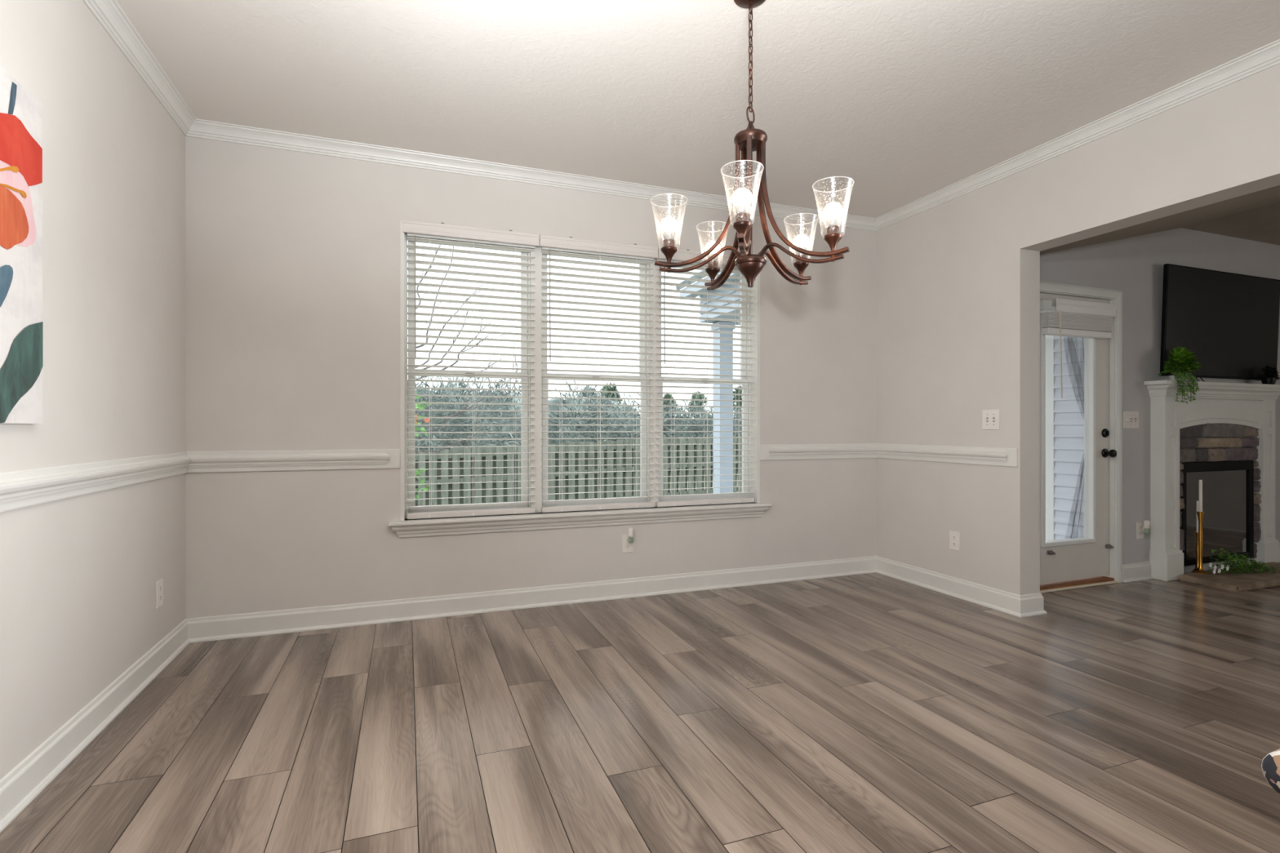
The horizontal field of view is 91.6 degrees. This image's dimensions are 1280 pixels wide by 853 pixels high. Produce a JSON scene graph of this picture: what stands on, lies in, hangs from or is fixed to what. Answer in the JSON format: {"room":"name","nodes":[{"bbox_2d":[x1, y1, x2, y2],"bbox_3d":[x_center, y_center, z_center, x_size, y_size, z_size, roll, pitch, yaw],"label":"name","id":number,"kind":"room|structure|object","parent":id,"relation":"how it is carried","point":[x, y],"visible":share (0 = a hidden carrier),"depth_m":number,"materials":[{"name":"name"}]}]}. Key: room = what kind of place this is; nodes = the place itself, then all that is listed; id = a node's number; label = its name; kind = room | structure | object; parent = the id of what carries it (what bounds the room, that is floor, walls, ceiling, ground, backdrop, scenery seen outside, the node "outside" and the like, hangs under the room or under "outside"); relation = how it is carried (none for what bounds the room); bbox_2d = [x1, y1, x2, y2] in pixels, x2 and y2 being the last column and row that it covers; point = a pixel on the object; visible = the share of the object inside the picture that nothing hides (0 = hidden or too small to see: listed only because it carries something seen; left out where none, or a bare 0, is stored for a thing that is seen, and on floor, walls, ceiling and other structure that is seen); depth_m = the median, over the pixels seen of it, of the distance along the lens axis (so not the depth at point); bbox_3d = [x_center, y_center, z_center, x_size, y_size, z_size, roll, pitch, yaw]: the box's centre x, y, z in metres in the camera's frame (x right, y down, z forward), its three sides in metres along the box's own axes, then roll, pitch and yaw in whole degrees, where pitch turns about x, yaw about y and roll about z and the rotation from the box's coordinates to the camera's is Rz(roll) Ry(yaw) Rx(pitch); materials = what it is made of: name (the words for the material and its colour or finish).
{"room":"dining room","nodes":[
{"label":"dining room","id":0,"kind":"room"},
{"bbox_2d":[0,0,185,779],"bbox_3d":[-1.190,-0.230,-0.098,0.150,2.700,7.054,0,0,-21],"label":"wall","id":1,"kind":"structure","parent":0,"point":[79,575],"depth_m":2.27,"materials":[{"name":"beige paint"}]},
{"bbox_2d":[0,65,43,423],"bbox_3d":[-1.709,-0.503,1.538,0.026,0.988,0.800,0,0,-21],"label":"print","id":2,"kind":"object","parent":1,"relation":"attached to","point":[21,323],"visible":1,"depth_m":1.80,"materials":[{"name":"paper"}]},
{"bbox_2d":[0,618,190,832],"bbox_3d":[-1.107,1.059,-0.067,0.026,0.122,7.054,0,0,-21],"label":"baseboard","id":3,"kind":"structure","parent":1,"relation":"attached to","point":[24,782],"depth_m":2.16,"materials":[{"name":"white paint"}]},
{"bbox_2d":[0,451,191,511],"bbox_3d":[-1.103,0.185,-0.066,0.034,0.110,7.054,0,0,-21],"label":"chair rail","id":4,"kind":"object","parent":1,"relation":"attached to","point":[19,489],"visible":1,"depth_m":2.15,"materials":[{"name":"white paint"}]},
{"bbox_2d":[82,0,196,136],"bbox_3d":[-1.089,-1.544,-0.060,0.066,0.072,7.054,0,0,-21],"label":"crown molding","id":5,"kind":"structure","parent":1,"relation":"attached to","point":[108,13],"depth_m":2.61,"materials":[{"name":"white paint"}]},
{"bbox_2d":[155,577,163,608],"bbox_3d":[-2.225,0.773,2.881,0.008,0.124,0.078,0,0,-21],"label":"wall outlet","id":6,"kind":"object","parent":1,"relation":"attached to","point":[159,584],"visible":1,"depth_m":2.87,"materials":[{"name":"beige plastic"}]},
{"bbox_2d":[185,136,875,618],"bbox_3d":[-0.287,-0.230,4.089,4.786,2.700,0.150,0,0,-21],"label":"wall","id":7,"kind":"structure","parent":0,"point":[292,258],"depth_m":3.54,"materials":[{"name":"beige paint"}]},
{"bbox_2d":[186,555,875,643],"bbox_3d":[-0.263,1.059,4.004,4.471,0.122,0.026,0,0,-21],"label":"baseboard","id":8,"kind":"structure","parent":7,"relation":"attached to","point":[207,628],"depth_m":3.78,"materials":[{"name":"white paint"}]},
{"bbox_2d":[186,118,875,231],"bbox_3d":[-0.256,-1.544,3.986,4.471,0.072,0.066,0,0,-21],"label":"crown molding","id":9,"kind":"structure","parent":7,"relation":"attached to","point":[200,128],"depth_m":3.72,"materials":[{"name":"white paint"}]},
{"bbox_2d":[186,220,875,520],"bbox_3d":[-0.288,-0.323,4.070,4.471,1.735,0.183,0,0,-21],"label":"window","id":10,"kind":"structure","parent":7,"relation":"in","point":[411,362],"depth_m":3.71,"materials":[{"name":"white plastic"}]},
{"bbox_2d":[402,218,539,519],"bbox_3d":[-1.014,-0.330,3.766,0.796,1.745,0.088,0,0,-21],"label":"window blind","id":11,"kind":"object","parent":10,"relation":"attached to","point":[416,230],"visible":1,"depth_m":3.75,"materials":[{"name":"white plastic"}]},
{"bbox_2d":[529,245,658,512],"bbox_3d":[-0.297,-0.318,4.115,0.870,1.725,0.095,0,0,-21],"label":"window","id":12,"kind":"structure","parent":10,"relation":"attached to","point":[544,401],"depth_m":4.05,"materials":[{"name":"white plastic"}]},
{"bbox_2d":[539,234,657,512],"bbox_3d":[-0.266,-0.330,4.047,0.793,1.745,0.088,0,0,-21],"label":"window blind","id":13,"kind":"object","parent":10,"relation":"attached to","point":[549,244],"visible":1,"depth_m":4.05,"materials":[{"name":"white plastic"}]},
{"bbox_2d":[658,266,750,501],"bbox_3d":[0.449,-0.318,4.404,0.754,1.725,0.071,0,0,-21],"label":"window","id":14,"kind":"structure","parent":10,"relation":"attached to","point":[744,464],"depth_m":4.49,"materials":[{"name":"white plastic"}]},
{"bbox_2d":[655,247,754,506],"bbox_3d":[0.472,-0.330,4.325,0.773,1.745,0.088,0,0,-21],"label":"window blind","id":15,"kind":"object","parent":10,"relation":"attached to","point":[680,255],"visible":0.91,"depth_m":4.32,"materials":[{"name":"white plastic"}]},
{"bbox_2d":[388,502,772,537],"bbox_3d":[-0.280,0.593,4.055,2.520,0.095,0.220,0,0,-21],"label":"window sill","id":16,"kind":"structure","parent":7,"relation":"attached to","point":[509,522],"depth_m":3.92,"materials":[{"name":"white paint"}]},
{"bbox_2d":[622,533,633,552],"bbox_3d":[-0.081,0.766,4.083,0.078,0.124,0.008,0,0,-21],"label":"wall outlet","id":17,"kind":"object","parent":7,"relation":"attached to","point":[627,547],"visible":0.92,"depth_m":4.08,"materials":[{"name":"beige plastic"}]},
{"bbox_2d":[625,544,630,548],"bbox_3d":[-0.080,0.787,4.080,0.034,0.028,0.003,0,0,-21],"label":"receptacle","id":18,"kind":"object","parent":17,"relation":"attached to","point":[627,546],"depth_m":4.08,"materials":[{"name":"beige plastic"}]},
{"bbox_2d":[627,527,633,542],"bbox_3d":[-0.061,0.710,4.064,0.039,0.100,0.042,0,0,-21],"label":"air freshener","id":19,"kind":"object","parent":17,"relation":"attached to","point":[630,530],"visible":1,"depth_m":4.05,"materials":[{"name":"beige plastic"}]},
{"bbox_2d":[627,537,633,542],"bbox_3d":[-0.060,0.738,4.062,0.037,0.043,0.037,0,0,-21],"label":"oil bottle","id":20,"kind":"object","parent":19,"relation":"on","point":[630,540],"depth_m":4.05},
{"bbox_2d":[627,527,633,537],"bbox_3d":[-0.061,0.702,4.064,0.039,0.084,0.042,0,0,-21],"label":"diffuser","id":21,"kind":"object","parent":19,"relation":"attached to","point":[630,530],"depth_m":4.05,"materials":[{"name":"beige plastic"}]},
{"bbox_2d":[0,561,1279,852],"bbox_3d":[3.267,1.121,1.577,9.373,0.002,7.054,0,0,-21],"label":"floor","id":22,"kind":"structure","parent":0,"point":[868,713],"depth_m":2.27,"materials":[{"name":"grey wood"}]},
{"bbox_2d":[1040,580,1119,593],"bbox_3d":[3.012,1.112,4.303,0.887,0.016,0.025,0,0,-21],"label":"threshold","id":23,"kind":"object","parent":22,"relation":"on","point":[1113,581],"visible":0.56,"depth_m":4.30,"materials":[{"name":"wood"}]},
{"bbox_2d":[1144,379,1279,581],"bbox_3d":[4.454,0.394,4.781,1.540,1.453,0.144,0,0,-21],"label":"fireplace","id":24,"kind":"object","parent":22,"relation":"on","point":[1238,492],"visible":0.98,"depth_m":4.77,"materials":[{"name":"white paint"}]},
{"bbox_2d":[1158,346,1202,404],"bbox_3d":[3.922,-0.375,4.508,0.380,0.421,0.165,0,0,-21],"label":"potted plant","id":25,"kind":"object","parent":24,"relation":"on","point":[1180,357],"visible":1,"depth_m":4.50,"materials":[{"name":"green plant"}]},
{"bbox_2d":[1144,379,1279,388],"bbox_3d":[4.454,-0.319,4.781,1.540,0.029,0.144,0,0,-21],"label":"mantel shelf","id":26,"kind":"object","parent":24,"relation":"attached to","point":[1153,384],"depth_m":4.63,"materials":[{"name":"white paint"}]},
{"bbox_2d":[1256,364,1279,384],"bbox_3d":[4.988,-0.415,4.939,0.259,0.164,0.113,0,0,-21],"label":"potted plant","id":27,"kind":"object","parent":24,"relation":"on","point":[1271,376],"visible":1,"depth_m":4.92,"materials":[{"name":"green plant"}]},
{"bbox_2d":[1177,561,1279,591],"bbox_3d":[4.533,1.095,4.569,1.211,0.048,0.360,0,0,-21],"label":"hearth slab","id":28,"kind":"object","parent":22,"relation":"on","point":[1242,581],"visible":0.82,"depth_m":4.40,"materials":[{"name":"brown stone"}]},
{"bbox_2d":[1193,531,1198,570],"bbox_3d":[4.164,0.930,4.639,0.056,0.285,0.056,0,0,-21],"label":"candlestick","id":29,"kind":"object","parent":28,"relation":"on","point":[1195,532],"visible":0.46,"depth_m":4.63,"materials":[{"name":"gold metal"}]},
{"bbox_2d":[1195,500,1198,532],"bbox_3d":[4.164,0.672,4.639,0.021,0.254,0.021,0,0,-21],"label":"taper candle","id":30,"kind":"object","parent":29,"relation":"on","point":[1197,518],"visible":0.62,"depth_m":4.64,"materials":[{"name":"beige wax"}]},
{"bbox_2d":[1191,511,1209,573],"bbox_3d":[4.122,0.850,4.572,0.100,0.447,0.100,0,0,-21],"label":"candlestick","id":31,"kind":"object","parent":28,"relation":"on","point":[1200,570],"visible":1,"depth_m":4.56,"materials":[{"name":"gold metal"}]},
{"bbox_2d":[1198,480,1202,511],"bbox_3d":[4.122,0.510,4.572,0.021,0.254,0.021,0,0,-21],"label":"taper candle","id":32,"kind":"object","parent":31,"relation":"on","point":[1200,491],"visible":1,"depth_m":4.57,"materials":[{"name":"beige wax"}]},
{"bbox_2d":[1207,548,1279,575],"bbox_3d":[4.276,0.978,4.507,0.728,0.185,0.222,0,0,-17],"label":"greenery spray","id":33,"kind":"object","parent":28,"relation":"on","point":[1251,567],"visible":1,"depth_m":4.51,"materials":[{"name":"green plant"}]},
{"bbox_2d":[1261,748,1279,794],"bbox_3d":[1.641,0.645,0.927,0.820,0.950,0.772,0,0,-21],"label":"armchair","id":34,"kind":"object","parent":22,"relation":"on","point":[1270,765],"visible":1,"depth_m":1.12,"materials":[{"name":"fabric"}]},
{"bbox_2d":[115,0,1279,217],"bbox_3d":[0.954,-1.630,0.788,4.786,0.100,7.204,0,0,-21],"label":"ceiling","id":35,"kind":"structure","parent":0,"point":[902,102],"depth_m":2.77,"materials":[{"name":"white paint"}]},
{"bbox_2d":[650,0,853,290],"bbox_3d":[0.377,-1.045,2.279,0.680,1.068,0.707,0,0,-3],"label":"chandelier","id":36,"kind":"object","parent":35,"relation":"hanging from","point":[750,140],"visible":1,"depth_m":2.26,"materials":[{"name":"brown metal"}]},
{"bbox_2d":[663,238,674,246],"bbox_3d":[0.106,-0.663,2.266,0.041,0.031,0.041,0,0,-21],"label":"socket","id":37,"kind":"object","parent":36,"relation":"attached to","point":[667,242],"depth_m":2.25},
{"bbox_2d":[707,260,717,267],"bbox_3d":[0.299,-0.663,2.561,0.041,0.031,0.041,0,0,-21],"label":"socket","id":38,"kind":"object","parent":36,"relation":"attached to","point":[713,264],"depth_m":2.54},
{"bbox_2d":[735,212,748,222],"bbox_3d":[0.327,-0.663,1.991,0.041,0.031,0.041,0,0,-21],"label":"socket","id":39,"kind":"object","parent":36,"relation":"attached to","point":[740,216],"depth_m":1.97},
{"bbox_2d":[795,253,806,262],"bbox_3d":[0.639,-0.663,2.469,0.041,0.031,0.041,0,0,-21],"label":"socket","id":40,"kind":"object","parent":36,"relation":"attached to","point":[800,255],"depth_m":2.45,"materials":[{"name":"metal"}]},
{"bbox_2d":[826,225,839,234],"bbox_3d":[0.657,-0.663,2.116,0.041,0.031,0.041,0,0,-21],"label":"socket","id":41,"kind":"object","parent":36,"relation":"attached to","point":[831,229],"depth_m":2.10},
{"bbox_2d":[1053,335,1084,540],"bbox_3d":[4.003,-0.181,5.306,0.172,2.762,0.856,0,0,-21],"label":"window","id":42,"kind":"structure","parent":0,"point":[1068,411],"depth_m":5.55,"materials":[{"name":"grey"}]},
{"bbox_2d":[1045,334,1054,540],"bbox_3d":[3.842,-0.140,5.748,0.182,2.680,0.091,0,0,-21],"label":"board","id":43,"kind":"object","parent":42,"relation":"attached to","point":[1050,342],"visible":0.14,"depth_m":5.70,"materials":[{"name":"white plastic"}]},
{"bbox_2d":[875,63,1279,595],"bbox_3d":[3.143,-0.230,1.531,0.165,2.700,7.054,0,0,-21],"label":"wall","id":44,"kind":"structure","parent":0,"point":[957,280],"depth_m":3.81,"materials":[{"name":"beige paint"}]},
{"bbox_2d":[875,443,1017,466],"bbox_3d":[2.018,0.185,4.240,0.034,0.110,1.190,0,0,-21],"label":"chair rail","id":45,"kind":"object","parent":44,"relation":"attached to","point":[997,456],"visible":1,"depth_m":4.12,"materials":[{"name":"white paint"}]},
{"bbox_2d":[949,530,959,551],"bbox_3d":[2.080,0.757,4.113,0.008,0.124,0.078,0,0,-21],"label":"wall outlet","id":46,"kind":"object","parent":44,"relation":"attached to","point":[954,537],"visible":1,"depth_m":4.11,"materials":[{"name":"beige plastic"}]},
{"bbox_2d":[951,542,956,546],"bbox_3d":[2.078,0.778,4.112,0.003,0.028,0.034,0,0,-21],"label":"receptacle","id":47,"kind":"object","parent":46,"relation":"attached to","point":[953,544],"depth_m":4.11,"materials":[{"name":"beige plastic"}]},
{"bbox_2d":[951,535,956,540],"bbox_3d":[2.078,0.736,4.112,0.003,0.028,0.034,0,0,-21],"label":"receptacle","id":48,"kind":"object","parent":46,"relation":"attached to","point":[953,537],"depth_m":4.11,"materials":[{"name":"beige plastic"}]},
{"bbox_2d":[875,555,1047,617],"bbox_3d":[2.118,1.059,4.257,0.217,0.122,1.228,0,0,-21],"label":"baseboard","id":49,"kind":"structure","parent":44,"relation":"attached to","point":[1032,604],"depth_m":4.01,"materials":[{"name":"white paint"}]},
{"bbox_2d":[982,408,999,429],"bbox_3d":[2.170,-0.043,3.856,0.020,0.124,0.120,0,0,-21],"label":"light switch","id":50,"kind":"object","parent":44,"relation":"attached to","point":[990,418],"visible":1,"depth_m":3.86,"materials":[{"name":"beige plastic"}]},
{"bbox_2d":[875,39,1279,231],"bbox_3d":[3.035,-1.544,1.490,0.066,0.072,7.054,0,0,-21],"label":"crown molding","id":51,"kind":"structure","parent":44,"relation":"attached to","point":[1263,58],"depth_m":3.19,"materials":[{"name":"white paint"}]},
{"bbox_2d":[1040,227,1279,573],"bbox_3d":[4.477,-0.330,4.947,4.737,2.900,0.150,0,0,-21],"label":"wall","id":52,"kind":"structure","parent":0,"point":[1133,266],"depth_m":4.58,"materials":[{"name":"grey paint"}]},
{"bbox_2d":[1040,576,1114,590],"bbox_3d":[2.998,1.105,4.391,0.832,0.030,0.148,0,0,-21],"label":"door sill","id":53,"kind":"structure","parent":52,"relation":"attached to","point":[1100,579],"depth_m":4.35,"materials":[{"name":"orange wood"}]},
{"bbox_2d":[1040,293,1116,584],"bbox_3d":[3.011,0.083,4.338,0.824,1.985,0.129,0,0,-21],"label":"door","id":54,"kind":"structure","parent":52,"relation":"in","point":[1088,556],"depth_m":4.43,"materials":[{"name":"white paint"}]},
{"bbox_2d":[1040,297,1116,398],"bbox_3d":[3.038,-0.530,4.309,0.707,0.677,0.088,0,0,-21],"label":"door blind","id":55,"kind":"object","parent":54,"relation":"attached to","point":[1069,317],"visible":0.93,"depth_m":4.27,"materials":[{"name":"white plastic"}]},
{"bbox_2d":[1040,281,1122,582],"bbox_3d":[3.001,0.071,4.382,0.948,2.098,0.168,0,0,-21],"label":"door frame","id":56,"kind":"structure","parent":52,"relation":"attached to","point":[1115,297],"depth_m":4.46,"materials":[{"name":"white paint"}]},
{"bbox_2d":[1123,411,1138,428],"bbox_3d":[3.574,-0.048,4.515,0.165,0.124,0.022,0,0,-21],"label":"light switch","id":57,"kind":"object","parent":52,"relation":"attached to","point":[1131,419],"visible":1,"depth_m":4.52,"materials":[{"name":"beige plastic"}]},
{"bbox_2d":[1136,521,1143,539],"bbox_3d":[3.663,0.763,4.556,0.078,0.124,0.008,0,0,-21],"label":"wall outlet","id":58,"kind":"object","parent":52,"relation":"attached to","point":[1140,534],"visible":1,"depth_m":4.55,"materials":[{"name":"beige plastic"}]},
{"bbox_2d":[1142,520,1150,534],"bbox_3d":[3.700,0.735,4.543,0.039,0.100,0.042,0,0,-21],"label":"air freshener","id":59,"kind":"object","parent":58,"relation":"attached to","point":[1146,524],"visible":1,"depth_m":4.53,"materials":[{"name":"beige plastic"}]},
{"bbox_2d":[1143,528,1150,534],"bbox_3d":[3.700,0.763,4.542,0.037,0.043,0.037,0,0,-21],"label":"oil bottle","id":60,"kind":"object","parent":59,"relation":"on","point":[1146,531],"depth_m":4.53,"materials":[{"name":"glass"}]},
{"bbox_2d":[1122,546,1279,582],"bbox_3d":[5.102,1.059,5.088,3.468,0.122,0.026,0,0,-21],"label":"baseboard","id":61,"kind":"structure","parent":52,"relation":"attached to","point":[1137,571],"depth_m":4.53,"materials":[{"name":"white paint"}]},
{"bbox_2d":[1160,263,1279,381],"bbox_3d":[4.533,-0.766,4.848,1.446,0.861,0.075,0,0,-21],"label":"tv","id":62,"kind":"object","parent":52,"relation":"attached to","point":[1230,321],"visible":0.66,"depth_m":4.80,"materials":[{"name":"black plastic"}]},
{"bbox_2d":[1040,185,1279,254],"bbox_3d":[5.591,-1.345,1.984,4.737,0.570,6.180,0,0,-21],"label":"ceiling","id":63,"kind":"structure","parent":0,"point":[1255,215],"depth_m":4.23,"materials":[{"name":"paint"}]},
{"label":"outside","id":64,"kind":"structure","parent":0,"visible":0},
{"bbox_2d":[606,470,737,497],"bbox_3d":[-3.658,1.970,38.154,100.000,0.100,65.996,0,0,-21],"label":"ground","id":65,"kind":"structure","parent":64,"point":[736,470],"depth_m":21.83,"materials":[{"name":"green plant"}]},
{"bbox_2d":[407,391,431,512],"bbox_3d":[-2.210,0.791,5.580,0.654,2.259,0.763,0,0,-21],"label":"flowering shrub","id":66,"kind":"object","parent":65,"relation":"on","point":[421,406],"visible":0.1,"depth_m":5.59,"materials":[{"name":"green plant"}]},
{"bbox_2d":[432,378,468,393],"bbox_3d":[-7.805,-0.059,26.067,2.439,3.967,2.686,0,0,34],"label":"tree","id":67,"kind":"object","parent":65,"relation":"on","point":[459,379],"visible":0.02,"depth_m":25.86,"materials":[{"name":"grey plant"}]},
{"bbox_2d":[407,244,520,452],"bbox_3d":[-2.475,-0.314,6.852,3.021,4.476,0.796,0,0,-21],"label":"bare tree","id":68,"kind":"object","parent":65,"relation":"on","point":[436,251],"visible":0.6,"depth_m":6.93,"materials":[{"name":"grey plant"}]},
{"bbox_2d":[407,434,742,511],"bbox_3d":[1.951,0.865,13.607,19.228,2.110,0.140,0,0,-21],"label":"fence","id":69,"kind":"object","parent":65,"relation":"on","point":[425,495],"visible":0.09,"depth_m":12.31,"materials":[{"name":"white wood"}]},
{"bbox_2d":[407,376,742,474],"bbox_3d":[3.948,0.353,25.482,36.054,4.693,9.840,0,0,-21],"label":"trees","id":70,"kind":"object","parent":65,"relation":"on","point":[420,391],"visible":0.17,"depth_m":21.81,"materials":[{"name":"green plant"}]},
{"bbox_2d":[579,385,599,401],"bbox_3d":[-2.801,-0.180,33.108,1.957,4.209,1.429,0,0,-21],"label":"tree","id":71,"kind":"object","parent":65,"relation":"on","point":[583,393],"visible":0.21,"depth_m":32.86,"materials":[{"name":"grey plant"}]},
{"bbox_2d":[598,381,622,404],"bbox_3d":[-1.522,-0.191,31.492,1.447,4.229,1.210,0,0,-40],"label":"tree","id":72,"kind":"object","parent":65,"relation":"on","point":[606,388],"visible":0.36,"depth_m":31.25,"materials":[{"name":"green plant"}]},
{"bbox_2d":[662,394,679,414],"bbox_3d":[1.685,-0.070,36.961,1.332,3.989,1.240,0,0,-41],"label":"tree","id":73,"kind":"object","parent":65,"relation":"on","point":[665,396],"visible":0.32,"depth_m":36.76,"materials":[{"name":"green plant"}]},
{"bbox_2d":[688,390,708,418],"bbox_3d":[3.413,-0.080,35.431,1.358,4.008,1.260,0,0,-7],"label":"tree","id":74,"kind":"object","parent":65,"relation":"on","point":[699,396],"visible":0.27,"depth_m":35.28,"materials":[{"name":"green plant"}]},
{"bbox_2d":[733,385,742,417],"bbox_3d":[5.685,-0.270,36.384,1.386,4.388,1.207,0,0,-5],"label":"tree","id":75,"kind":"object","parent":65,"relation":"on","point":[736,391],"visible":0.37,"depth_m":36.19,"materials":[{"name":"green plant"}]},
{"bbox_3d":[2.621,1.560,6.930,2.617,0.720,4.870,0,0,-21],"label":"floor","id":76,"kind":"structure","parent":65,"relation":"on","visible":0},
{"bbox_2d":[711,321,734,493],"bbox_3d":[1.135,-0.105,8.503,0.240,2.610,0.240,0,0,-21],"label":"porch column","id":77,"kind":"structure","parent":76,"relation":"on","point":[716,415],"depth_m":8.42,"materials":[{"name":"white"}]},
{"bbox_2d":[675,270,740,324],"bbox_3d":[1.837,-2.120,7.108,1.360,1.380,3.986,0,0,-21],"label":"porch roof","id":78,"kind":"structure","parent":77,"relation":"on","point":[693,289],"depth_m":8.13,"materials":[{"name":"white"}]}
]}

